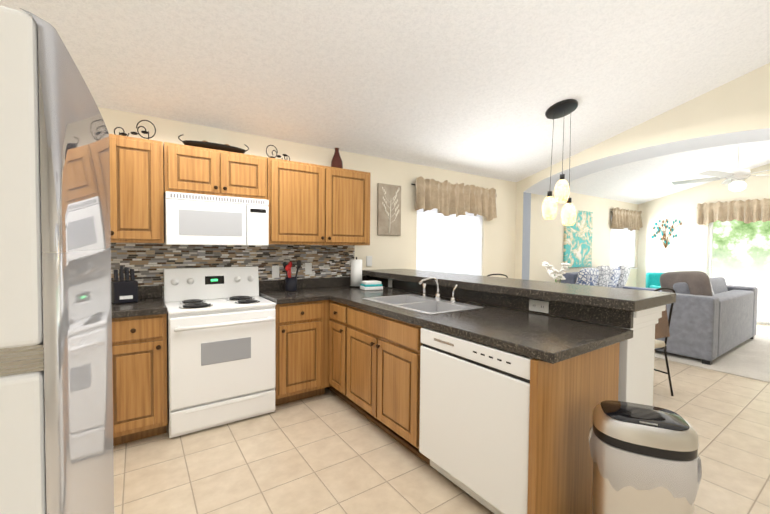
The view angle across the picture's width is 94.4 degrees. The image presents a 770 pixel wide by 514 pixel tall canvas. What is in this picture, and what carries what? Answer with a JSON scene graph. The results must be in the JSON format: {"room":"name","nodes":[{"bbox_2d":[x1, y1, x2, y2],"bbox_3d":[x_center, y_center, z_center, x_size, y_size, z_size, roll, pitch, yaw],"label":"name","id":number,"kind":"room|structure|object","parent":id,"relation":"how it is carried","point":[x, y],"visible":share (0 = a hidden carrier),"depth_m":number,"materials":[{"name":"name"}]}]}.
{"room":"kitchen","nodes":[
{"label":"kitchen","id":0,"kind":"room"},
{"bbox_2d":[98,107,638,297],"bbox_3d":[1.537,-0.108,5.392,10.800,2.700,0.150,-1,2,-35],"label":"wall","id":1,"kind":"structure","parent":0,"point":[497,243],"depth_m":4.46,"materials":[{"name":"beige paint"}]},
{"bbox_2d":[109,134,163,242],"bbox_3d":[-1.909,-0.484,2.657,0.426,0.755,0.378,-1,2,-35],"label":"upper cabinet","id":2,"kind":"object","parent":1,"relation":"attached to","point":[136,194],"visible":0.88,"depth_m":2.56,"materials":[{"name":"brown wood"}]},
{"bbox_2d":[114,120,155,138],"bbox_3d":[-1.890,-0.956,2.687,0.300,0.183,0.010,-1,2,-35],"label":"scroll","id":3,"kind":"object","parent":2,"relation":"on","point":[133,133],"visible":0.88,"depth_m":2.70,"materials":[{"name":"grey metal"}]},
{"bbox_2d":[163,142,266,199],"bbox_3d":[-1.416,-0.682,2.993,0.758,0.369,0.378,-1,2,-35],"label":"upper cabinet","id":4,"kind":"object","parent":1,"relation":"attached to","point":[196,170],"visible":0.98,"depth_m":2.83,"materials":[{"name":"brown wood"}]},
{"bbox_2d":[178,134,248,153],"bbox_3d":[-1.431,-0.930,3.007,0.547,0.123,0.215,-1,2,-35],"label":"decorative tray","id":5,"kind":"object","parent":4,"relation":"on","point":[214,145],"visible":0.56,"depth_m":2.92,"materials":[{"name":"grey metal"}]},
{"bbox_2d":[163,191,268,245],"bbox_3d":[-1.414,-0.295,2.997,0.752,0.392,0.392,-1,2,-35],"label":"microwave","id":6,"kind":"object","parent":4,"relation":"attached to","point":[195,219],"visible":1,"depth_m":2.81,"materials":[{"name":"white plastic"}]},
{"bbox_2d":[111,243,354,299],"bbox_3d":[-1.269,0.118,3.352,2.251,0.474,0.007,-1,2,-35],"label":"tile backsplash","id":7,"kind":"structure","parent":1,"relation":"attached to","point":[148,263],"depth_m":3.25,"materials":[{"name":"tile"}]},
{"bbox_2d":[272,265,278,277],"bbox_3d":[-1.068,0.143,3.484,0.072,0.120,0.006,-1,2,-35],"label":"outlet","id":8,"kind":"object","parent":7,"relation":"attached to","point":[275,271],"visible":1,"depth_m":3.48,"materials":[{"name":"white plastic"}]},
{"bbox_2d":[305,263,311,274],"bbox_3d":[-0.789,0.120,3.677,0.072,0.120,0.006,-1,2,-35],"label":"outlet","id":9,"kind":"object","parent":7,"relation":"attached to","point":[308,268],"visible":1,"depth_m":3.67,"materials":[{"name":"white plastic"}]},
{"bbox_2d":[267,157,370,244],"bbox_3d":[-0.666,-0.497,3.521,1.057,0.755,0.378,-1,2,-35],"label":"upper cabinet","id":10,"kind":"object","parent":1,"relation":"attached to","point":[312,204],"visible":0.98,"depth_m":3.35,"materials":[{"name":"brown wood"}]},
{"bbox_2d":[266,145,289,160],"bbox_3d":[-0.987,-0.953,3.315,0.260,0.156,0.010,-1,2,-35],"label":"scroll","id":11,"kind":"object","parent":10,"relation":"on","point":[279,156],"visible":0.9,"depth_m":3.30,"materials":[{"name":"grey metal"}]},
{"bbox_2d":[331,148,342,167],"bbox_3d":[-0.494,-0.996,3.656,0.124,0.235,0.124,-1,2,-35],"label":"decorative vase","id":12,"kind":"object","parent":10,"relation":"on","point":[336,161],"visible":0.67,"depth_m":3.62,"materials":[{"name":"red ceramic"}]},
{"bbox_2d":[366,256,371,265],"bbox_3d":[-0.183,0.048,4.101,0.072,0.120,0.014,-1,2,-35],"label":"outlet","id":13,"kind":"object","parent":1,"relation":"attached to","point":[368,260],"visible":1,"depth_m":4.09,"materials":[{"name":"white plastic"}]},
{"bbox_2d":[377,183,400,235],"bbox_3d":[0.056,-0.558,4.230,0.330,0.600,0.037,-1,2,-35],"label":"framed picture","id":14,"kind":"object","parent":1,"relation":"attached to","point":[388,209],"visible":1,"depth_m":4.21,"materials":[{"name":"beige"}]},
{"bbox_2d":[416,209,482,275],"bbox_3d":[0.901,-0.262,4.902,1.320,1.175,0.140,-1,2,-35],"label":"kitchen window","id":15,"kind":"structure","parent":1,"relation":"in","point":[450,243],"depth_m":4.87,"materials":[{"name":"white glass"}]},
{"bbox_2d":[411,176,496,220],"bbox_3d":[1.009,-0.765,4.826,1.620,0.484,0.135,-1,2,-35],"label":"valance","id":16,"kind":"object","parent":1,"relation":"attached to","point":[445,198],"visible":0.98,"depth_m":4.76,"materials":[{"name":"beige fabric"}]},
{"bbox_2d":[563,210,592,267],"bbox_3d":[3.663,-0.343,6.745,0.980,1.070,0.038,-1,2,-35],"label":"painting","id":17,"kind":"object","parent":1,"relation":"attached to","point":[577,252],"visible":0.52,"depth_m":6.73},
{"bbox_2d":[610,215,636,268],"bbox_3d":[5.286,-0.310,7.949,1.340,1.175,0.140,-1,2,-35],"label":"living room window","id":18,"kind":"structure","parent":1,"relation":"in","point":[622,248],"depth_m":7.93,"materials":[{"name":"white glass"}]},
{"bbox_2d":[610,207,642,230],"bbox_3d":[5.327,-0.813,7.829,1.480,0.482,0.127,-1,2,-35],"label":"valance","id":19,"kind":"object","parent":1,"relation":"attached to","point":[630,220],"visible":1,"depth_m":7.79,"materials":[{"name":"beige fabric"}]},
{"bbox_2d":[0,0,769,203],"bbox_3d":[3.485,-2.025,2.558,10.800,1.967,6.916,-1,2,-35],"label":"ceiling","id":20,"kind":"structure","parent":0,"point":[477,87],"depth_m":2.82,"materials":[{"name":"white paint"}]},
{"bbox_2d":[542,99,577,225],"bbox_3d":[1.796,-0.944,3.662,0.324,1.238,0.299,-1,2,-35],"label":"pendant light","id":21,"kind":"object","parent":20,"relation":"hanging from","point":[562,108],"visible":1,"depth_m":3.62,"materials":[{"name":"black glass"}]},
{"bbox_2d":[671,144,769,191],"bbox_3d":[4.539,-1.302,4.635,1.332,0.907,1.282,-1,2,-35],"label":"ceiling fan","id":22,"kind":"object","parent":20,"relation":"hanging from","point":[735,178],"visible":0.92,"depth_m":4.57,"materials":[{"name":"white metal"}]},
{"bbox_2d":[113,323,769,513],"bbox_3d":[3.455,1.386,2.654,10.800,0.100,6.916,-1,2,-35],"label":"floor","id":23,"kind":"structure","parent":0,"point":[329,452],"depth_m":2.27,"materials":[{"name":"tile"}]},
{"bbox_2d":[0,5,113,513],"bbox_3d":[-1.027,0.467,0.661,0.801,1.732,0.730,-1,2,-35],"label":"refrigerator","id":24,"kind":"object","parent":23,"relation":"on","point":[56,418],"visible":1,"depth_m":0.60,"materials":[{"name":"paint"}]},
{"bbox_2d":[112,314,166,445],"bbox_3d":[-1.851,0.841,2.628,0.386,0.900,0.562,-1,2,-35],"label":"base cabinet","id":25,"kind":"object","parent":23,"relation":"on","point":[139,343],"depth_m":2.42,"materials":[{"name":"brown wood"}]},
{"bbox_2d":[112,285,166,317],"bbox_3d":[-1.848,0.317,2.600,0.408,0.145,0.589,-1,2,-35],"label":"countertop","id":26,"kind":"structure","parent":25,"relation":"on","point":[150,300],"depth_m":2.54,"materials":[{"name":"stone"}]},
{"bbox_2d":[111,266,137,303],"bbox_3d":[-1.957,0.203,2.679,0.150,0.275,0.122,-1,2,-45],"label":"knife block","id":27,"kind":"object","parent":26,"relation":"on","point":[124,291],"visible":0.98,"depth_m":2.65,"materials":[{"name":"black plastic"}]},
{"bbox_2d":[163,266,275,437],"bbox_3d":[-1.345,0.688,2.913,0.756,1.178,0.634,-1,2,-35],"label":"range","id":28,"kind":"object","parent":23,"relation":"on","point":[221,345],"visible":1,"depth_m":2.73,"materials":[{"name":"white metal"}]},
{"bbox_2d":[275,300,335,405],"bbox_3d":[-0.838,0.831,3.295,0.495,0.900,0.623,-1,2,-35],"label":"base cabinet","id":29,"kind":"object","parent":23,"relation":"on","point":[305,331],"depth_m":3.10,"materials":[{"name":"brown wood"}]},
{"bbox_2d":[259,279,327,303],"bbox_3d":[-0.863,0.307,3.275,0.444,0.145,0.606,-1,2,-35],"label":"countertop","id":30,"kind":"structure","parent":29,"relation":"on","point":[274,291],"depth_m":3.39,"materials":[{"name":"stone"}]},
{"bbox_2d":[283,260,300,291],"bbox_3d":[-0.898,0.178,3.452,0.172,0.299,0.110,-1,2,-35],"label":"utensil crock","id":31,"kind":"object","parent":30,"relation":"on","point":[290,283],"visible":1,"depth_m":3.42,"materials":[{"name":"black ceramic"}]},
{"bbox_2d":[304,276,633,363],"bbox_3d":[0.257,0.345,2.794,0.846,0.364,2.676,-1,2,-35],"label":"countertop","id":32,"kind":"structure","parent":29,"relation":"on","point":[552,339],"depth_m":2.17,"materials":[{"name":"stone"}]},
{"bbox_2d":[349,257,361,287],"bbox_3d":[-0.307,0.161,3.826,0.150,0.322,0.150,-1,2,-35],"label":"paper towel holder","id":33,"kind":"object","parent":32,"relation":"on","point":[356,272],"visible":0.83,"depth_m":3.77,"materials":[{"name":"white paper"}]},
{"bbox_2d":[360,280,382,290],"bbox_3d":[-0.138,0.287,3.619,0.200,0.085,0.150,0,2,-23],"label":"dishes","id":34,"kind":"object","parent":32,"relation":"on","point":[372,285],"visible":0.98,"depth_m":3.56,"materials":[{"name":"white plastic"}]},
{"bbox_2d":[388,279,391,287],"bbox_3d":[0.054,0.278,3.758,0.008,0.085,0.070,-1,2,-35],"label":"outlet","id":35,"kind":"object","parent":32,"relation":"attached to","point":[389,282],"visible":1,"depth_m":3.75,"materials":[{"name":"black plastic"}]},
{"bbox_2d":[362,277,483,314],"bbox_3d":[0.264,0.345,2.779,0.520,0.364,0.840,-1,2,-35],"label":"sink basin","id":36,"kind":"object","parent":32,"relation":"in","point":[422,304],"depth_m":2.82,"materials":[{"name":"silver metal"}]},
{"bbox_2d":[529,299,548,312],"bbox_3d":[1.020,0.327,2.368,0.008,0.076,0.140,-1,2,-35],"label":"outlet","id":37,"kind":"object","parent":32,"relation":"attached to","point":[539,306],"visible":1,"depth_m":2.37,"materials":[{"name":"white plastic"}]},
{"bbox_2d":[419,327,532,513],"bbox_3d":[0.681,0.872,2.053,0.633,0.873,0.739,-1,2,-35],"label":"dishwasher","id":38,"kind":"object","parent":23,"relation":"on","point":[474,419],"visible":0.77,"depth_m":1.81,"materials":[{"name":"white plastic"}]},
{"bbox_2d":[561,264,661,291],"bbox_3d":[4.063,0.693,6.413,2.100,1.084,0.970,-1,2,-35],"label":"loveseat","id":39,"kind":"object","parent":23,"relation":"on","point":[609,276],"visible":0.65,"depth_m":6.31,"materials":[{"name":"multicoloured fabric"}]},
{"bbox_2d":[584,305,665,405],"bbox_3d":[1.462,0.805,2.190,0.428,1.054,0.276,-1,2,-35],"label":"column","id":40,"kind":"structure","parent":23,"relation":"on","point":[636,365],"depth_m":2.06,"materials":[{"name":"white paint"}]},
{"bbox_2d":[588,400,701,513],"bbox_3d":[1.061,0.995,1.485,0.343,0.700,0.376,-1,2,-35],"label":"trash can","id":41,"kind":"object","parent":23,"relation":"on","point":[646,459],"visible":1,"depth_m":1.38,"materials":[{"name":"silver metal"}]},
{"bbox_2d":[645,272,665,288],"bbox_3d":[5.807,0.780,7.146,0.720,0.900,0.720,1,2,5],"label":"accent chair","id":42,"kind":"object","parent":23,"relation":"on","point":[652,279],"visible":0.08,"depth_m":7.38,"materials":[{"name":"fabric"}]},
{"bbox_2d":[654,287,675,395],"bbox_3d":[2.442,0.788,3.478,0.420,1.036,0.494,0,2,-23],"label":"bar stool","id":43,"kind":"object","parent":23,"relation":"on","point":[662,325],"visible":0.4,"depth_m":3.35,"materials":[{"name":"grey metal"}]},
{"bbox_2d":[654,334,769,382],"bbox_3d":[5.047,1.285,4.699,2.850,0.014,2.860,-1,2,-35],"label":"living room rug","id":44,"kind":"object","parent":23,"relation":"on","point":[749,358],"visible":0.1,"depth_m":4.41,"materials":[{"name":"beige carpet"}]},
{"bbox_2d":[636,271,757,364],"bbox_3d":[4.519,0.712,5.231,2.300,1.093,0.970,-1,2,-35],"label":"sofa","id":45,"kind":"object","parent":44,"relation":"on","point":[713,318],"visible":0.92,"depth_m":4.47,"materials":[{"name":"grey fabric"}]},
{"bbox_3d":[1.783,0.917,3.721,1.130,0.750,1.130,-1,2,-35],"label":"dining table","id":46,"kind":"object","parent":23,"relation":"on","visible":0},
{"bbox_2d":[542,262,569,282],"bbox_3d":[1.780,0.297,3.704,0.386,0.486,0.374,-1,2,-35],"label":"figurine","id":47,"kind":"object","parent":46,"relation":"on","point":[552,271],"visible":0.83,"depth_m":3.63,"materials":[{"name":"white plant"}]},
{"bbox_2d":[386,287,580,320],"bbox_3d":[0.696,0.767,3.285,0.420,1.054,2.395,-1,2,-35],"label":"wall","id":48,"kind":"structure","parent":0,"point":[503,307],"depth_m":2.58,"materials":[{"name":"black"}]},
{"bbox_2d":[362,269,675,311],"bbox_3d":[0.747,0.213,3.107,0.610,0.060,2.714,-1,2,-35],"label":"bar","id":49,"kind":"object","parent":48,"relation":"on","point":[627,300],"visible":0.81,"depth_m":2.37,"materials":[{"name":"stone"}]},
{"bbox_2d":[515,63,769,279],"bbox_3d":[4.256,-0.869,3.043,0.600,4.400,6.766,-1,2,-35],"label":"wall","id":50,"kind":"structure","parent":0,"point":[736,111],"depth_m":4.04,"materials":[{"name":"white paint"}]},
{"bbox_2d":[636,163,769,287],"bbox_3d":[7.847,-0.910,5.629,0.150,4.400,6.916,-1,2,-35],"label":"wall","id":51,"kind":"structure","parent":0,"point":[686,249],"depth_m":7.63,"materials":[{"name":"beige paint"}]},
{"bbox_2d":[651,219,681,248],"bbox_3d":[6.191,-0.510,7.852,0.011,0.649,0.546,-1,2,-35],"label":"art","id":52,"kind":"object","parent":51,"relation":"attached to","point":[665,242],"visible":0.9,"depth_m":7.88,"materials":[{"name":"teal metal"}]},
{"bbox_2d":[697,198,769,224],"bbox_3d":[7.199,-0.846,6.304,0.134,0.477,2.660,-1,2,-35],"label":"valance","id":53,"kind":"object","parent":51,"relation":"attached to","point":[750,211],"visible":1,"depth_m":6.90,"materials":[{"name":"beige fabric"}]},
{"bbox_2d":[707,222,769,324],"bbox_3d":[7.314,0.234,6.397,0.070,2.060,2.320,-1,2,-35],"label":"door","id":54,"kind":"structure","parent":51,"relation":"in","point":[710,250],"depth_m":7.29,"materials":[{"name":"white paint"}]},
{"label":"outside","id":55,"kind":"structure","parent":0,"visible":0},
{"bbox_2d":[712,219,769,321],"bbox_3d":[7.741,-0.017,6.734,0.020,2.650,3.600,-1,2,-35],"label":"window","id":56,"kind":"structure","parent":55,"point":[741,254],"depth_m":7.27,"materials":[{"name":"green"}]}
]}

